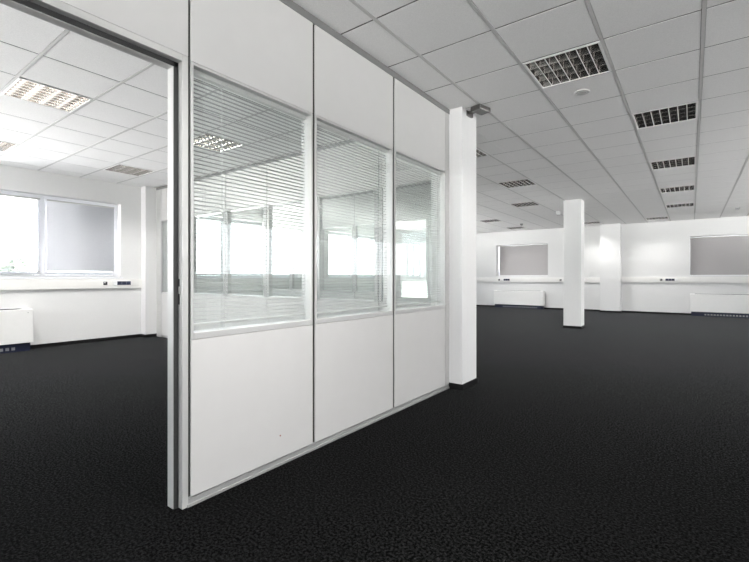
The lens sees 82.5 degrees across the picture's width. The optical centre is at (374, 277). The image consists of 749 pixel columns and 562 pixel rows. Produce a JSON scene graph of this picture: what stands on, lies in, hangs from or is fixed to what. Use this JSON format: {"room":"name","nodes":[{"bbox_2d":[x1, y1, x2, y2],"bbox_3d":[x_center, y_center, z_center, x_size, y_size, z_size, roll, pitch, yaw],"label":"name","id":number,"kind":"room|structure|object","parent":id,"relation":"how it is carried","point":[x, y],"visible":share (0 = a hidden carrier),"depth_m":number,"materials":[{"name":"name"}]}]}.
{"room":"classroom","nodes":[
{"label":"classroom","id":0,"kind":"room"},
{"bbox_2d":[141,180,161,334],"bbox_3d":[-4.547,-0.441,8.796,0.190,3.300,0.420,0,0,37],"label":"column","id":1,"kind":"structure","parent":0,"point":[148,194],"depth_m":8.64,"materials":[{"name":"paint"}]},
{"bbox_2d":[156,189,160,336],"bbox_3d":[-4.364,-0.285,8.732,0.180,2.987,0.096,0,0,37],"label":"trim","id":2,"kind":"structure","parent":1,"relation":"attached to","point":[158,192],"depth_m":8.70,"materials":[{"name":"paint"}]},
{"bbox_2d":[156,139,354,189],"bbox_3d":[-1.850,-1.804,6.865,6.443,0.052,0.104,0,0,37],"label":"trim","id":3,"kind":"structure","parent":1,"relation":"attached to","point":[293,154],"depth_m":6.74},
{"bbox_2d":[0,152,425,344],"bbox_3d":[-3.391,-0.451,10.764,0.300,3.320,21.240,0,0,37],"label":"wall","id":4,"kind":"structure","parent":0,"point":[59,315],"depth_m":8.26,"materials":[{"name":"paint"}]},
{"bbox_2d":[0,190,122,278],"bbox_3d":[-6.137,-0.705,6.970,0.255,1.462,3.713,0,0,37],"label":"window","id":5,"kind":"structure","parent":4,"relation":"in","point":[42,203],"depth_m":7.51,"materials":[{"name":"white plastic"}]},
{"bbox_2d":[0,194,39,271],"bbox_3d":[-6.151,-0.734,6.980,0.028,1.275,1.118,0,0,37],"label":"blind","id":6,"kind":"object","parent":5,"relation":"attached to","point":[3,195],"visible":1,"depth_m":7.20,"materials":[{"name":"paint"}]},
{"bbox_2d":[47,199,113,271],"bbox_3d":[-5.434,-0.734,7.946,0.028,1.275,1.088,0,0,37],"label":"blind","id":7,"kind":"object","parent":5,"relation":"attached to","point":[80,236],"visible":1,"depth_m":7.91,"materials":[{"name":"fabric"}]},
{"bbox_2d":[0,279,141,289],"bbox_3d":[-7.157,0.120,5.405,0.043,0.180,8.127,0,0,37],"label":"cable trunking","id":8,"kind":"object","parent":4,"relation":"attached to","point":[5,284],"visible":1,"depth_m":7.56,"materials":[{"name":"plastic"}]},
{"bbox_2d":[113,281,130,284],"bbox_3d":[-4.935,0.112,8.348,0.014,0.062,0.310,0,0,37],"label":"power socket","id":9,"kind":"object","parent":8,"relation":"attached to","point":[114,282],"visible":1,"depth_m":8.34,"materials":[{"name":"white plastic"}]},
{"bbox_2d":[30,333,156,348],"bbox_3d":[-3.279,1.179,10.494,0.201,0.060,20.940,0,0,37],"label":"baseboard","id":10,"kind":"structure","parent":4,"relation":"attached to","point":[155,334],"depth_m":7.95,"materials":[{"name":"black plastic"}]},
{"bbox_2d":[197,216,301,277],"bbox_3d":[-3.270,-0.705,10.830,0.255,1.462,3.710,0,0,37],"label":"window","id":11,"kind":"structure","parent":4,"relation":"in","point":[220,221],"depth_m":10.71,"materials":[{"name":"white plastic"}]},
{"bbox_2d":[262,182,430,208],"bbox_3d":[-0.913,-1.804,9.706,4.940,0.052,0.104,0,0,37],"label":"trim","id":12,"kind":"structure","parent":4,"relation":"attached to","point":[426,182],"depth_m":9.31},
{"bbox_2d":[328,232,373,277],"bbox_3d":[-0.402,-0.705,14.692,0.255,1.462,3.710,0,0,37],"label":"window","id":13,"kind":"structure","parent":4,"relation":"in","point":[349,246],"depth_m":14.25,"materials":[{"name":"white plastic"}]},
{"bbox_2d":[409,242,423,277],"bbox_3d":[1.622,-0.705,17.417,0.255,1.462,1.160,0,0,37],"label":"window","id":14,"kind":"structure","parent":4,"relation":"in","point":[410,243],"depth_m":17.48,"materials":[{"name":"white plastic"}]},
{"bbox_2d":[0,306,748,561],"bbox_3d":[2.256,1.309,6.384,14.590,0.200,21.540,0,0,37],"label":"floor","id":15,"kind":"structure","parent":0,"point":[623,436],"depth_m":2.79,"materials":[{"name":"black carpet"}]},
{"bbox_2d":[0,308,32,353],"bbox_3d":[-6.357,0.860,6.316,0.242,0.697,2.060,0,0,37],"label":"heater","id":16,"kind":"object","parent":15,"relation":"on","point":[16,324],"visible":1,"depth_m":6.89,"materials":[{"name":"metal"}]},
{"bbox_2d":[0,346,24,351],"bbox_3d":[-6.222,1.156,6.364,0.011,0.050,1.620,0,0,37],"label":"grille","id":17,"kind":"object","parent":16,"relation":"attached to","point":[2,348],"depth_m":6.88,"materials":[{"name":"blue metal"}]},
{"bbox_2d":[187,384,449,507],"bbox_3d":[-0.117,1.185,3.480,0.098,0.048,3.022,0,0,37],"label":"trim","id":18,"kind":"structure","parent":15,"relation":"on","point":[192,500],"depth_m":2.86,"materials":[{"name":"grey metal"}]},
{"bbox_2d":[188,0,312,496],"bbox_3d":[-0.744,-0.309,2.645,0.096,2.939,0.920,0,0,37],"label":"partition panel","id":19,"kind":"object","parent":18,"relation":"on","point":[250,386],"visible":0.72,"depth_m":2.57,"materials":[{"name":"metal"}]},
{"bbox_2d":[194,69,305,326],"bbox_3d":[-0.740,-0.417,2.642,0.038,1.420,0.852,0,0,37],"label":"blind","id":20,"kind":"object","parent":19,"relation":"attached to","point":[198,74],"visible":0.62,"depth_m":2.60,"materials":[{"name":"paint"}]},
{"bbox_2d":[312,25,392,441],"bbox_3d":[-0.172,-0.309,3.415,0.096,2.939,0.998,0,0,37],"label":"partition panel","id":21,"kind":"object","parent":18,"relation":"on","point":[353,353],"visible":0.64,"depth_m":3.33,"materials":[{"name":"metal"}]},
{"bbox_2d":[317,121,387,313],"bbox_3d":[-0.165,-0.422,3.416,0.038,1.410,0.921,0,0,37],"label":"blind","id":22,"kind":"object","parent":21,"relation":"attached to","point":[319,124],"visible":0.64,"depth_m":3.39,"materials":[{"name":"paint"}]},
{"bbox_2d":[393,78,445,406],"bbox_3d":[0.430,-0.309,4.226,0.096,2.939,1.022,0,0,37],"label":"partition panel","id":23,"kind":"object","parent":18,"relation":"on","point":[419,126],"visible":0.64,"depth_m":4.16,"materials":[{"name":"metal"}]},
{"bbox_2d":[396,154,440,305],"bbox_3d":[0.435,-0.422,4.224,0.038,1.410,0.928,0,0,37],"label":"blind","id":24,"kind":"object","parent":23,"relation":"attached to","point":[399,157],"visible":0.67,"depth_m":4.17,"materials":[{"name":"paint"}]},
{"bbox_2d":[429,185,430,301],"bbox_3d":[1.094,-0.285,8.216,0.060,2.987,0.096,0,0,37],"label":"trim","id":25,"kind":"structure","parent":15,"relation":"on","point":[429,185],"depth_m":8.17,"materials":[{"name":"paint"}]},
{"bbox_2d":[431,107,477,389],"bbox_3d":[0.900,-0.441,4.843,0.398,3.300,0.398,0,0,37],"label":"column","id":26,"kind":"structure","parent":15,"relation":"on","point":[462,128],"depth_m":4.65,"materials":[{"name":"paint"}]},
{"bbox_2d":[446,113,448,384],"bbox_3d":[0.757,-0.309,4.666,0.095,2.939,0.075,0,0,37],"label":"trim","id":27,"kind":"structure","parent":26,"relation":"attached to","point":[447,114],"depth_m":4.63,"materials":[{"name":"grey metal"}]},
{"bbox_2d":[466,104,490,117],"bbox_3d":[1.107,-1.796,4.626,0.190,0.060,0.227,0,0,-38],"label":"security camera","id":28,"kind":"object","parent":26,"relation":"attached to","point":[480,109],"visible":0.98,"depth_m":4.56,"materials":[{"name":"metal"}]},
{"bbox_2d":[472,109,488,114],"bbox_3d":[1.136,-1.773,4.583,0.154,0.006,0.100,0,0,-38],"label":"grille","id":29,"kind":"object","parent":28,"relation":"attached to","point":[478,111],"depth_m":4.57,"materials":[{"name":"grey metal"}]},
{"bbox_2d":[494,290,544,308],"bbox_3d":[5.643,0.860,16.722,1.920,0.697,0.242,0,0,37],"label":"heater","id":30,"kind":"object","parent":15,"relation":"on","point":[525,299],"visible":1,"depth_m":16.58,"materials":[{"name":"metal"}]},
{"bbox_2d":[502,306,540,308],"bbox_3d":[5.692,1.156,16.587,1.480,0.050,0.011,0,0,37],"label":"grille","id":31,"kind":"object","parent":30,"relation":"attached to","point":[524,307],"depth_m":16.49,"materials":[{"name":"grey metal"}]},
{"bbox_2d":[563,191,584,328],"bbox_3d":[4.784,-0.441,10.249,0.402,3.300,0.398,0,0,37],"label":"column","id":32,"kind":"structure","parent":15,"relation":"on","point":[573,209],"depth_m":10.09,"materials":[{"name":"paint"}]},
{"bbox_2d":[690,294,748,317],"bbox_3d":[10.801,0.860,12.891,2.060,0.697,0.242,0,0,37],"label":"heater","id":33,"kind":"object","parent":15,"relation":"on","point":[711,305],"visible":1,"depth_m":12.98,"materials":[{"name":"metal"}]},
{"bbox_2d":[704,314,748,316],"bbox_3d":[10.850,1.156,12.756,1.620,0.050,0.011,0,0,37],"label":"grille","id":34,"kind":"object","parent":33,"relation":"attached to","point":[710,315],"depth_m":12.90,"materials":[{"name":"grey metal"}]},
{"bbox_3d":[-1.850,1.185,6.865,6.443,0.048,0.080,0,0,37],"label":"trim","id":35,"kind":"structure","parent":15,"relation":"on","visible":0},
{"bbox_2d":[161,188,167,335],"bbox_3d":[-3.845,-0.309,8.340,1.120,2.939,0.106,0,0,37],"label":"partition panel","id":36,"kind":"object","parent":35,"relation":"on","point":[164,192],"visible":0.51,"depth_m":8.60,"materials":[{"name":"metal"}]},
{"bbox_2d":[194,174,225,330],"bbox_3d":[-2.962,-0.309,7.685,1.080,2.939,0.106,0,0,37],"label":"partition panel","id":37,"kind":"object","parent":35,"relation":"on","point":[202,297],"visible":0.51,"depth_m":7.62,"materials":[{"name":"metal"}]},
{"bbox_2d":[226,164,266,326],"bbox_3d":[-2.095,-0.309,7.041,1.080,2.939,0.106,0,0,37],"label":"partition panel","id":38,"kind":"object","parent":35,"relation":"on","point":[228,242],"visible":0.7,"depth_m":7.01,"materials":[{"name":"metal"}]},
{"bbox_2d":[267,156,301,322],"bbox_3d":[-1.228,-0.309,6.397,1.080,2.939,0.106,0,0,37],"label":"partition panel","id":39,"kind":"object","parent":35,"relation":"on","point":[270,239],"visible":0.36,"depth_m":6.50,"materials":[{"name":"metal"}]},
{"bbox_2d":[317,142,378,316],"bbox_3d":[-0.361,-0.309,5.753,1.080,2.939,0.106,0,0,37],"label":"partition panel","id":40,"kind":"object","parent":35,"relation":"on","point":[320,300],"visible":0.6,"depth_m":5.72,"materials":[{"name":"metal"}]},
{"bbox_2d":[379,151,430,310],"bbox_3d":[0.403,-0.309,5.186,0.823,2.939,0.106,0,0,37],"label":"partition panel","id":41,"kind":"object","parent":35,"relation":"on","point":[402,302],"visible":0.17,"depth_m":5.20,"materials":[{"name":"metal"}]},
{"bbox_3d":[-0.913,1.185,9.706,4.940,0.048,0.080,0,0,37],"label":"trim","id":42,"kind":"structure","parent":15,"relation":"on","visible":0},
{"bbox_2d":[262,205,290,296],"bbox_3d":[-2.461,-0.309,10.850,1.090,2.939,0.106,0,0,37],"label":"partition panel","id":43,"kind":"object","parent":42,"relation":"on","point":[280,291],"visible":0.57,"depth_m":10.70,"materials":[{"name":"metal"}]},
{"bbox_2d":[291,204,301,296],"bbox_3d":[-1.622,-0.309,10.227,1.000,2.939,0.106,0,0,37],"label":"partition panel","id":44,"kind":"object","parent":42,"relation":"on","point":[293,294],"visible":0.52,"depth_m":10.45,"materials":[{"name":"metal"}]},
{"bbox_2d":[323,196,353,298],"bbox_3d":[-0.820,-0.309,9.631,1.000,2.939,0.106,0,0,37],"label":"partition panel","id":45,"kind":"object","parent":42,"relation":"on","point":[336,294],"visible":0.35,"depth_m":9.55,"materials":[{"name":"metal"}]},
{"bbox_2d":[354,193,373,299],"bbox_3d":[-0.037,-0.309,9.049,0.950,2.939,0.106,0,0,37],"label":"partition panel","id":46,"kind":"object","parent":42,"relation":"on","point":[357,293],"visible":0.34,"depth_m":9.19,"materials":[{"name":"metal"}]},
{"bbox_2d":[396,185,428,301],"bbox_3d":[0.706,-0.309,8.498,0.900,2.939,0.106,0,0,37],"label":"partition panel","id":47,"kind":"object","parent":42,"relation":"on","point":[424,297],"visible":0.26,"depth_m":8.36,"materials":[{"name":"metal"}]},
{"bbox_2d":[0,0,748,233],"bbox_3d":[2.256,-1.840,6.384,13.990,0.022,20.940,0,0,37],"label":"ceiling","id":48,"kind":"structure","parent":0,"point":[414,30],"depth_m":4.42,"materials":[{"name":"tile"}]},
{"bbox_2d":[0,140,17,151],"bbox_3d":[-5.324,-1.876,5.821,0.598,0.100,0.598,0,0,37],"label":"ceiling light","id":49,"kind":"object","parent":48,"relation":"attached to","point":[5,146],"visible":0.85,"depth_m":5.97,"materials":[{"name":"white metal"}]},
{"bbox_2d":[1,74,92,112],"bbox_3d":[-3.317,-1.876,4.330,0.598,0.100,0.598,0,0,37],"label":"ceiling light","id":50,"kind":"object","parent":48,"relation":"attached to","point":[24,89],"visible":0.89,"depth_m":4.32,"materials":[{"name":"white metal"}]},
{"bbox_2d":[103,164,154,175],"bbox_3d":[-4.206,-1.876,7.326,0.598,0.100,0.598,0,0,37],"label":"ceiling light","id":51,"kind":"object","parent":48,"relation":"attached to","point":[119,168],"visible":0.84,"depth_m":7.33,"materials":[{"name":"white metal"}]},
{"bbox_2d":[194,130,245,151],"bbox_3d":[-2.199,-1.876,5.836,0.598,0.100,0.598,0,0,37],"label":"ceiling light","id":52,"kind":"object","parent":48,"relation":"attached to","point":[205,135],"visible":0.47,"depth_m":5.88,"materials":[{"name":"white metal"}]},
{"bbox_2d":[279,0,449,114],"bbox_3d":[-0.751,-1.804,2.635,0.104,0.052,5.135,0,0,37],"label":"trim","id":53,"kind":"structure","parent":48,"relation":"attached to","point":[289,3],"depth_m":3.38,"materials":[{"name":"grey metal"}]},
{"bbox_2d":[476,148,488,157],"bbox_3d":[1.299,-1.876,6.352,0.598,0.100,0.598,0,0,37],"label":"ceiling light","id":54,"kind":"object","parent":48,"relation":"attached to","point":[479,153],"visible":0.1,"depth_m":6.40,"materials":[{"name":"white metal"}]},
{"bbox_2d":[478,219,500,222],"bbox_3d":[3.764,-1.876,13.864,0.598,0.100,0.598,0,0,37],"label":"ceiling light","id":55,"kind":"object","parent":48,"relation":"attached to","point":[490,220],"visible":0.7,"depth_m":13.85,"materials":[{"name":"white metal"}]},
{"bbox_2d":[507,227,523,228],"bbox_3d":[5.254,-1.876,15.871,0.598,0.100,0.598,0,0,37],"label":"ceiling light","id":56,"kind":"object","parent":48,"relation":"attached to","point":[508,227],"visible":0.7,"depth_m":15.99,"materials":[{"name":"white metal"}]},
{"bbox_2d":[497,179,536,187],"bbox_3d":[2.789,-1.876,8.359,0.598,0.100,0.598,0,0,37],"label":"ceiling light","id":57,"kind":"object","parent":48,"relation":"attached to","point":[523,182],"visible":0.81,"depth_m":8.39,"materials":[{"name":"white metal"}]},
{"bbox_2d":[510,201,539,206],"bbox_3d":[3.778,-1.876,10.739,0.598,0.100,0.598,0,0,37],"label":"ceiling light","id":58,"kind":"object","parent":48,"relation":"attached to","point":[523,204],"visible":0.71,"depth_m":10.78,"materials":[{"name":"white metal"}]},
{"bbox_2d":[522,31,611,88],"bbox_3d":[1.686,-1.876,3.729,0.598,0.100,0.598,0,0,37],"label":"ceiling light","id":59,"kind":"object","parent":48,"relation":"attached to","point":[587,60],"visible":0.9,"depth_m":3.73,"materials":[{"name":"white metal"}]},
{"bbox_2d":[574,89,589,95],"bbox_3d":[2.049,-1.822,4.220,0.138,0.022,0.138,0,0,37],"label":"smoke detector","id":60,"kind":"object","parent":48,"relation":"attached to","point":[580,92],"visible":1,"depth_m":4.20,"materials":[{"name":"white plastic"}]},
{"bbox_2d":[584,221,600,223],"bbox_3d":[7.261,-1.876,14.380,0.598,0.100,0.598,0,0,37],"label":"ceiling light","id":61,"kind":"object","parent":48,"relation":"attached to","point":[594,222],"visible":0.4,"depth_m":14.35,"materials":[{"name":"white metal"}]},
{"bbox_2d":[645,216,668,219],"bbox_3d":[8.767,-1.876,13.262,0.598,0.100,0.598,0,0,37],"label":"ceiling light","id":62,"kind":"object","parent":48,"relation":"attached to","point":[665,217],"visible":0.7,"depth_m":13.31,"materials":[{"name":"white metal"}]},
{"bbox_2d":[632,101,697,128],"bbox_3d":[3.306,-1.876,4.862,0.598,0.100,0.598,0,0,37],"label":"ceiling light","id":63,"kind":"object","parent":48,"relation":"attached to","point":[686,111],"visible":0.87,"depth_m":4.87,"materials":[{"name":"white metal"}]},
{"bbox_2d":[649,156,695,169],"bbox_3d":[4.797,-1.876,6.869,0.598,0.100,0.598,0,0,37],"label":"ceiling light","id":64,"kind":"object","parent":48,"relation":"attached to","point":[685,161],"visible":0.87,"depth_m":6.89,"materials":[{"name":"white metal"}]},
{"bbox_2d":[659,185,694,192],"bbox_3d":[6.287,-1.876,8.876,0.598,0.100,0.598,0,0,37],"label":"ceiling light","id":65,"kind":"object","parent":48,"relation":"attached to","point":[687,187],"visible":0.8,"depth_m":8.90,"materials":[{"name":"white metal"}]},
{"bbox_2d":[665,202,694,207],"bbox_3d":[7.778,-1.876,10.883,0.598,0.100,0.598,0,0,37],"label":"ceiling light","id":66,"kind":"object","parent":48,"relation":"attached to","point":[681,204],"visible":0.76,"depth_m":10.92,"materials":[{"name":"white metal"}]},
{"bbox_2d":[1,0,747,223],"bbox_3d":[2.286,-2.191,6.424,14.790,0.200,21.840,0,0,37],"label":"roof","id":67,"kind":"structure","parent":0,"point":[584,0],"depth_m":5.70,"materials":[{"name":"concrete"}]},
{"bbox_2d":[600,223,620,310],"bbox_3d":[8.194,-0.441,14.816,0.610,3.300,0.320,0,0,37],"label":"column","id":68,"kind":"structure","parent":0,"point":[610,234],"depth_m":14.68,"materials":[{"name":"paint"}]},
{"bbox_2d":[476,216,748,312],"bbox_3d":[8.633,-0.451,14.970,14.590,3.320,0.450,0,0,37],"label":"wall","id":69,"kind":"structure","parent":0,"point":[651,249],"depth_m":14.50,"materials":[{"name":"paint"}]},
{"bbox_2d":[476,277,599,282],"bbox_3d":[5.451,0.098,17.026,6.412,0.180,0.043,0,0,37],"label":"cable trunking","id":70,"kind":"object","parent":69,"relation":"attached to","point":[478,279],"visible":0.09,"depth_m":16.65,"materials":[{"name":"plastic"}]},
{"bbox_2d":[476,305,690,314],"bbox_3d":[8.400,1.179,14.656,13.990,0.060,0.331,0,0,37],"label":"baseboard","id":71,"kind":"structure","parent":69,"relation":"attached to","point":[476,305],"depth_m":14.59,"materials":[{"name":"black plastic"}]},
{"bbox_2d":[622,277,748,282],"bbox_3d":[11.308,0.079,12.676,6.922,0.182,0.043,0,0,37],"label":"cable trunking","id":72,"kind":"object","parent":69,"relation":"attached to","point":[624,279],"visible":1,"depth_m":13.54,"materials":[{"name":"plastic"}]},
{"bbox_2d":[665,278,676,280],"bbox_3d":[9.635,0.072,13.882,0.294,0.066,0.014,0,0,37],"label":"power socket","id":73,"kind":"object","parent":72,"relation":"attached to","point":[666,279],"visible":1,"depth_m":13.88,"materials":[{"name":"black plastic"}]},
{"bbox_3d":[-1.666,-0.285,1.403,0.096,2.987,0.066,0,0,37],"label":"wall","id":74,"kind":"structure","parent":0,"visible":0},
{"bbox_2d":[0,0,187,509],"bbox_3d":[-1.353,-0.285,1.827,0.098,2.987,1.120,0,0,37],"label":"door frame","id":75,"kind":"structure","parent":74,"relation":"in","point":[56,12],"depth_m":2.23,"materials":[{"name":"paint"}]},
{"label":"outside","id":76,"kind":"structure","parent":0,"visible":0},
{"bbox_3d":[-25.379,5.359,29.561,12.000,0.300,12.000,0,0,37],"label":"ground","id":77,"kind":"structure","parent":76,"visible":0},
{"bbox_2d":[0,252,35,271],"bbox_3d":[-25.386,1.716,29.501,3.654,6.986,3.646,0,0,37],"label":"tree","id":78,"kind":"object","parent":77,"relation":"on","point":[3,266],"visible":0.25,"depth_m":29.84,"materials":[{"name":"green plant"}]},
{"bbox_3d":[6.005,-0.671,17.126,2.012,1.260,0.082,0,0,37],"label":"window","id":79,"kind":"structure","parent":0,"visible":0},
{"bbox_2d":[500,244,547,275],"bbox_3d":[5.964,-0.665,17.037,1.952,1.236,0.056,0,0,37],"label":"roller blind","id":80,"kind":"object","parent":79,"relation":"attached to","point":[517,260],"visible":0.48,"depth_m":17.01,"materials":[{"name":"grey fabric"}]},
{"bbox_3d":[11.115,-0.671,13.331,2.050,1.260,0.082,0,0,37],"label":"window","id":81,"kind":"structure","parent":0,"visible":0},
{"bbox_2d":[690,235,748,275],"bbox_3d":[11.058,-0.665,13.254,2.030,1.236,0.056,0,0,37],"label":"roller blind","id":82,"kind":"object","parent":81,"relation":"attached to","point":[720,255],"visible":1,"depth_m":13.40,"materials":[{"name":"grey fabric"}]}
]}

